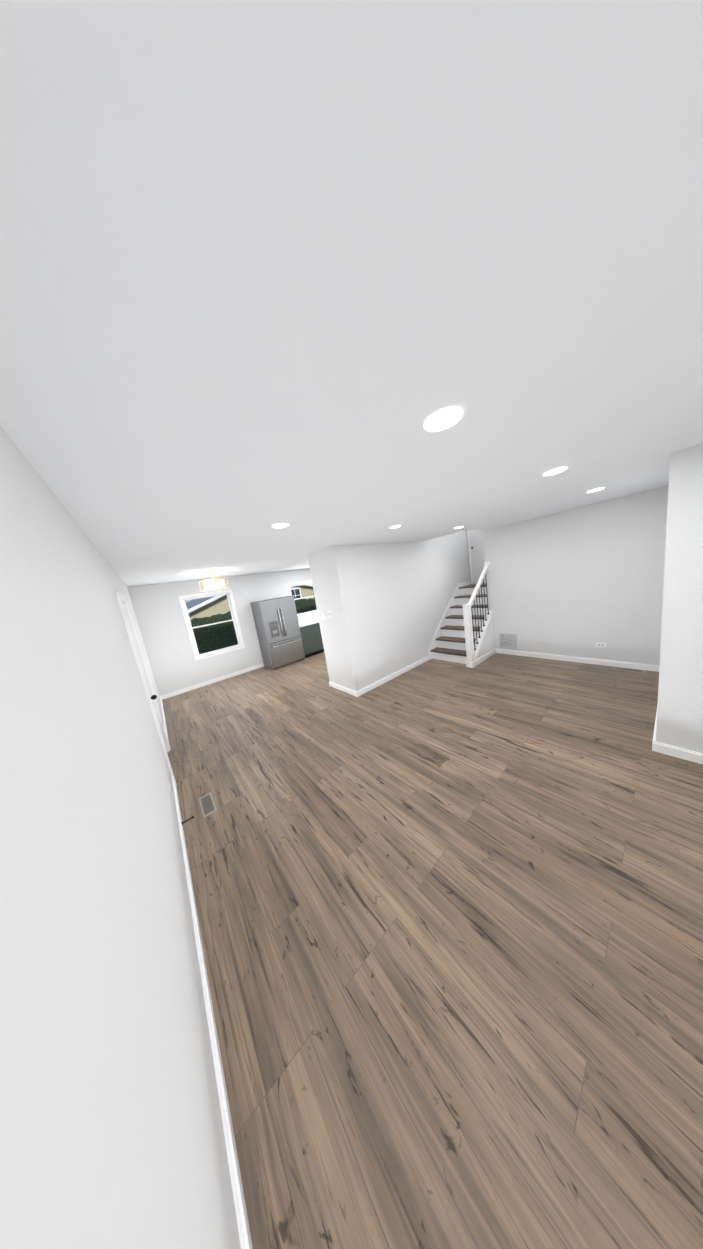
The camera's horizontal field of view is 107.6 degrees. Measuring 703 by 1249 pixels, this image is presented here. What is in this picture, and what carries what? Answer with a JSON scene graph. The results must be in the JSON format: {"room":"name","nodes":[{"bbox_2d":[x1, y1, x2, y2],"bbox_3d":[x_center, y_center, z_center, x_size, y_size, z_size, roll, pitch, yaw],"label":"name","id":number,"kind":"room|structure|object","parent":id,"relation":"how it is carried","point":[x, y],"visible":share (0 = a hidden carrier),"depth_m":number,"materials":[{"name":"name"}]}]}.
{"room":"empty living room","nodes":[
{"label":"empty living room","id":0,"kind":"room"},
{"bbox_2d":[0,426,240,1248],"bbox_3d":[-1.001,0.649,1.097,0.120,2.440,10.964,-16,12,-37],"label":"wall","id":1,"kind":"structure","parent":0,"point":[111,1131],"depth_m":0.49,"materials":[{"name":"white paint"}]},
{"bbox_2d":[115,591,176,784],"bbox_3d":[-2.407,0.708,2.977,0.184,2.124,0.980,-16,12,-37],"label":"door","id":2,"kind":"structure","parent":1,"relation":"in","point":[121,599],"depth_m":3.13,"materials":[{"name":"white paint"}]},
{"bbox_2d":[160,696,168,740],"bbox_3d":[-3.315,1.626,4.542,0.018,0.091,2.525,-16,12,-37],"label":"baseboard","id":3,"kind":"structure","parent":1,"relation":"attached to","point":[161,697],"depth_m":4.55,"materials":[{"name":"white paint"}]},
{"bbox_2d":[172,779,252,1248],"bbox_3d":[0.321,1.842,-0.042,0.018,0.091,7.212,-16,12,-37],"label":"baseboard","id":4,"kind":"structure","parent":1,"relation":"attached to","point":[224,1102],"depth_m":1.00,"materials":[{"name":"white paint"}]},
{"bbox_2d":[128,568,317,695],"bbox_3d":[-1.724,-0.312,7.403,6.996,2.440,0.120,-16,12,-37],"label":"wall","id":5,"kind":"structure","parent":0,"point":[175,665],"depth_m":5.79,"materials":[{"name":"white paint"}]},
{"bbox_2d":[178,589,245,660],"bbox_3d":[-3.292,-0.018,6.140,1.151,1.500,0.170,-16,12,-37],"label":"dining room window","id":6,"kind":"structure","parent":5,"relation":"in","point":[234,620],"depth_m":6.09,"materials":[{"name":"white paint"}]},
{"bbox_2d":[164,664,263,698],"bbox_3d":[-3.215,1.326,6.209,2.244,0.091,0.018,-16,12,-37],"label":"baseboard","id":7,"kind":"structure","parent":5,"relation":"attached to","point":[202,684],"depth_m":6.10,"materials":[{"name":"white paint"}]},
{"bbox_2d":[287,580,317,617],"bbox_3d":[-1.349,-0.771,7.646,1.105,1.020,0.170,-16,12,-37],"label":"kitchen window","id":8,"kind":"structure","parent":5,"relation":"in","point":[304,614],"depth_m":7.54,"materials":[{"name":"white paint"}]},
{"bbox_2d":[298,615,317,622],"bbox_3d":[-0.369,-0.430,8.382,3.666,0.105,0.015,-16,12,-37],"label":"backsplash","id":9,"kind":"structure","parent":5,"relation":"attached to","point":[316,616],"depth_m":7.60,"materials":[{"name":"white tile"}]},
{"bbox_2d":[0,0,702,586],"bbox_3d":[1.496,-1.373,2.982,7.116,0.120,10.964,-16,12,-37],"label":"ceiling","id":10,"kind":"structure","parent":0,"point":[304,268],"depth_m":0.47,"materials":[{"name":"white paint"}]},
{"bbox_2d":[199,570,229,590],"bbox_3d":[-2.477,-0.801,4.607,0.364,0.330,0.364,-1,12,40],"label":"chandelier","id":11,"kind":"object","parent":10,"relation":"hanging from","point":[211,583],"visible":1,"depth_m":4.55,"materials":[{"name":"white glass"}]},
{"bbox_2d":[272,523,288,527],"bbox_3d":[-0.611,-0.851,2.217,0.140,0.006,0.140,-16,12,-37],"label":"recessed light","id":12,"kind":"object","parent":10,"relation":"in","point":[281,525],"visible":0.98,"depth_m":2.21,"materials":[{"name":"white plastic"}]},
{"bbox_2d":[424,407,462,431],"bbox_3d":[0.355,-0.794,0.999,0.140,0.006,0.140,-16,12,-37],"label":"recessed light","id":13,"kind":"object","parent":10,"relation":"in","point":[442,419],"visible":1,"depth_m":0.99,"materials":[{"name":"white plastic"}]},
{"bbox_2d":[543,467,567,475],"bbox_3d":[1.494,-1.121,1.887,0.140,0.006,0.140,-16,12,-37],"label":"recessed light","id":14,"kind":"object","parent":10,"relation":"in","point":[555,471],"visible":0.96,"depth_m":1.88,"materials":[{"name":"white plastic"}]},
{"bbox_2d":[587,487,604,492],"bbox_3d":[2.634,-1.449,2.775,0.140,0.006,0.140,-16,12,-37],"label":"recessed light","id":15,"kind":"object","parent":10,"relation":"in","point":[597,489],"visible":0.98,"depth_m":2.77,"materials":[{"name":"white plastic"}]},
{"bbox_2d":[307,531,470,690],"bbox_3d":[1.151,-1.132,5.498,4.135,3.800,0.807,-16,12,-37],"label":"wall","id":16,"kind":"structure","parent":0,"point":[385,604],"depth_m":4.59,"materials":[{"name":"white paint"}]},
{"bbox_2d":[329,681,355,695],"bbox_3d":[-0.168,1.134,4.563,0.019,0.091,0.801,-16,12,-37],"label":"baseboard","id":17,"kind":"structure","parent":16,"relation":"attached to","point":[334,685],"depth_m":4.53,"materials":[{"name":"white paint"}]},
{"bbox_2d":[356,656,427,696],"bbox_3d":[0.850,0.930,4.829,1.994,0.091,0.018,-16,12,-37],"label":"baseboard","id":18,"kind":"structure","parent":16,"relation":"attached to","point":[358,693],"depth_m":4.69,"materials":[{"name":"white paint"}]},
{"bbox_2d":[162,652,702,1248],"bbox_3d":[1.883,1.122,3.406,7.116,0.120,10.964,-16,12,-37],"label":"floor","id":19,"kind":"structure","parent":0,"point":[450,916],"depth_m":1.29,"materials":[{"name":"brown wood"}]},
{"bbox_2d":[199,792,216,817],"bbox_3d":[-1.381,1.724,2.466,0.110,0.004,0.300,-16,12,-37],"label":"floor vent","id":20,"kind":"object","parent":19,"relation":"in","point":[207,804],"visible":1,"depth_m":2.46,"materials":[{"name":"brown metal"}]},
{"bbox_2d":[250,596,304,669],"bbox_3d":[-1.899,0.184,6.740,0.910,1.745,0.730,-16,12,-37],"label":"refrigerator","id":21,"kind":"object","parent":19,"relation":"on","point":[276,621],"visible":1,"depth_m":6.48,"materials":[{"name":"silver metal"}]},
{"bbox_2d":[300,623,321,657],"bbox_3d":[-1.316,0.444,7.305,0.524,0.875,0.591,-16,12,-37],"label":"base cabinet","id":22,"kind":"object","parent":19,"relation":"on","point":[311,636],"depth_m":7.10,"materials":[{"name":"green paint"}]},
{"bbox_2d":[299,619,318,626],"bbox_3d":[-0.174,-0.350,8.161,3.666,0.037,0.611,-16,12,-37],"label":"countertop","id":23,"kind":"structure","parent":22,"relation":"on","point":[308,621],"depth_m":7.20,"materials":[{"name":"white stone"}]},
{"bbox_2d":[318,623,323,651],"bbox_3d":[-0.987,0.349,7.561,0.588,0.875,0.591,-16,12,-37],"label":"base cabinet","id":24,"kind":"object","parent":19,"relation":"on","point":[319,631],"depth_m":7.26,"materials":[{"name":"grey paint"}]},
{"bbox_2d":[428,561,495,667],"bbox_3d":[2.559,-0.351,5.515,2.049,1.844,0.969,-16,12,-37],"label":"staircase","id":25,"kind":"structure","parent":19,"relation":"on","point":[464,633],"depth_m":5.20,"materials":[{"name":"white paint"}]},
{"bbox_2d":[614,667,644,672],"bbox_3d":[4.051,0.662,3.752,0.100,0.004,0.300,-16,12,-37],"label":"floor vent","id":26,"kind":"object","parent":19,"relation":"in","point":[627,669],"visible":1,"depth_m":3.74,"materials":[{"name":"brown metal"}]},
{"bbox_2d":[483,485,668,664],"bbox_3d":[3.508,-0.584,4.231,0.120,2.440,2.409,-16,12,-37],"label":"wall","id":27,"kind":"structure","parent":0,"point":[579,581],"depth_m":3.97,"materials":[{"name":"white paint"}]},
{"bbox_2d":[499,633,516,649],"bbox_3d":[3.058,0.324,5.033,0.009,0.310,0.310,-16,12,-37],"label":"air vent","id":28,"kind":"object","parent":27,"relation":"in","point":[507,640],"visible":1,"depth_m":5.03,"materials":[{"name":"white metal"}]},
{"bbox_2d":[496,648,659,671],"bbox_3d":[3.625,0.574,4.392,0.018,0.091,2.187,-16,12,-37],"label":"baseboard","id":29,"kind":"structure","parent":27,"relation":"attached to","point":[649,667],"depth_m":4.17,"materials":[{"name":"white paint"}]},
{"bbox_2d":[596,642,605,647],"bbox_3d":[3.871,0.319,3.990,0.008,0.072,0.116,-16,12,-37],"label":"outlet","id":30,"kind":"object","parent":27,"relation":"attached to","point":[601,645],"visible":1,"depth_m":3.99,"materials":[{"name":"white plastic"}]},
{"bbox_2d":[656,443,702,752],"bbox_3d":[3.838,-0.004,0.519,0.120,2.440,4.097,-16,12,-37],"label":"wall","id":31,"kind":"structure","parent":0,"point":[680,709],"depth_m":1.99,"materials":[{"name":"white paint"}]},
{"bbox_2d":[653,704,657,735],"bbox_3d":[3.492,0.847,2.913,2.040,0.091,0.018,-16,12,-37],"label":"baseboard","id":32,"kind":"structure","parent":31,"relation":"attached to","point":[654,734],"depth_m":2.47,"materials":[{"name":"white paint"}]},
{"bbox_2d":[652,736,702,764],"bbox_3d":[3.919,1.153,0.726,0.019,0.091,3.996,-16,12,-37],"label":"baseboard","id":33,"kind":"structure","parent":31,"relation":"attached to","point":[693,756],"depth_m":2.18,"materials":[{"name":"white paint"}]},
{"bbox_3d":[3.035,-1.429,5.525,1.074,3.800,1.466,-16,12,-37],"label":"wall","id":34,"kind":"structure","parent":0,"visible":0},
{"bbox_2d":[467,530,485,583],"bbox_3d":[3.067,-2.011,5.919,0.050,2.095,0.800,-16,12,-37],"label":"door","id":35,"kind":"structure","parent":34,"relation":"in","point":[476,550],"depth_m":6.16,"materials":[{"name":"white paint"}]},
{"label":"outside","id":36,"kind":"structure","parent":0,"visible":0},
{"bbox_3d":[-30.562,-3.461,63.159,110.000,0.100,122.276,-16,12,-37],"label":"ground","id":37,"kind":"structure","parent":36,"visible":0},
{"bbox_2d":[186,584,313,619],"bbox_3d":[-8.440,-1.258,18.995,9.000,3.568,11.670,-16,12,-37],"label":"house","id":38,"kind":"structure","parent":37,"relation":"on","point":[214,605],"depth_m":13.29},
{"bbox_2d":[190,598,316,653],"bbox_3d":[-2.210,-0.158,11.171,18.193,2.136,0.940,-16,12,-37],"label":"hedge","id":39,"kind":"object","parent":37,"relation":"on","point":[224,634],"depth_m":8.82,"materials":[{"name":"green plant"}]}
]}

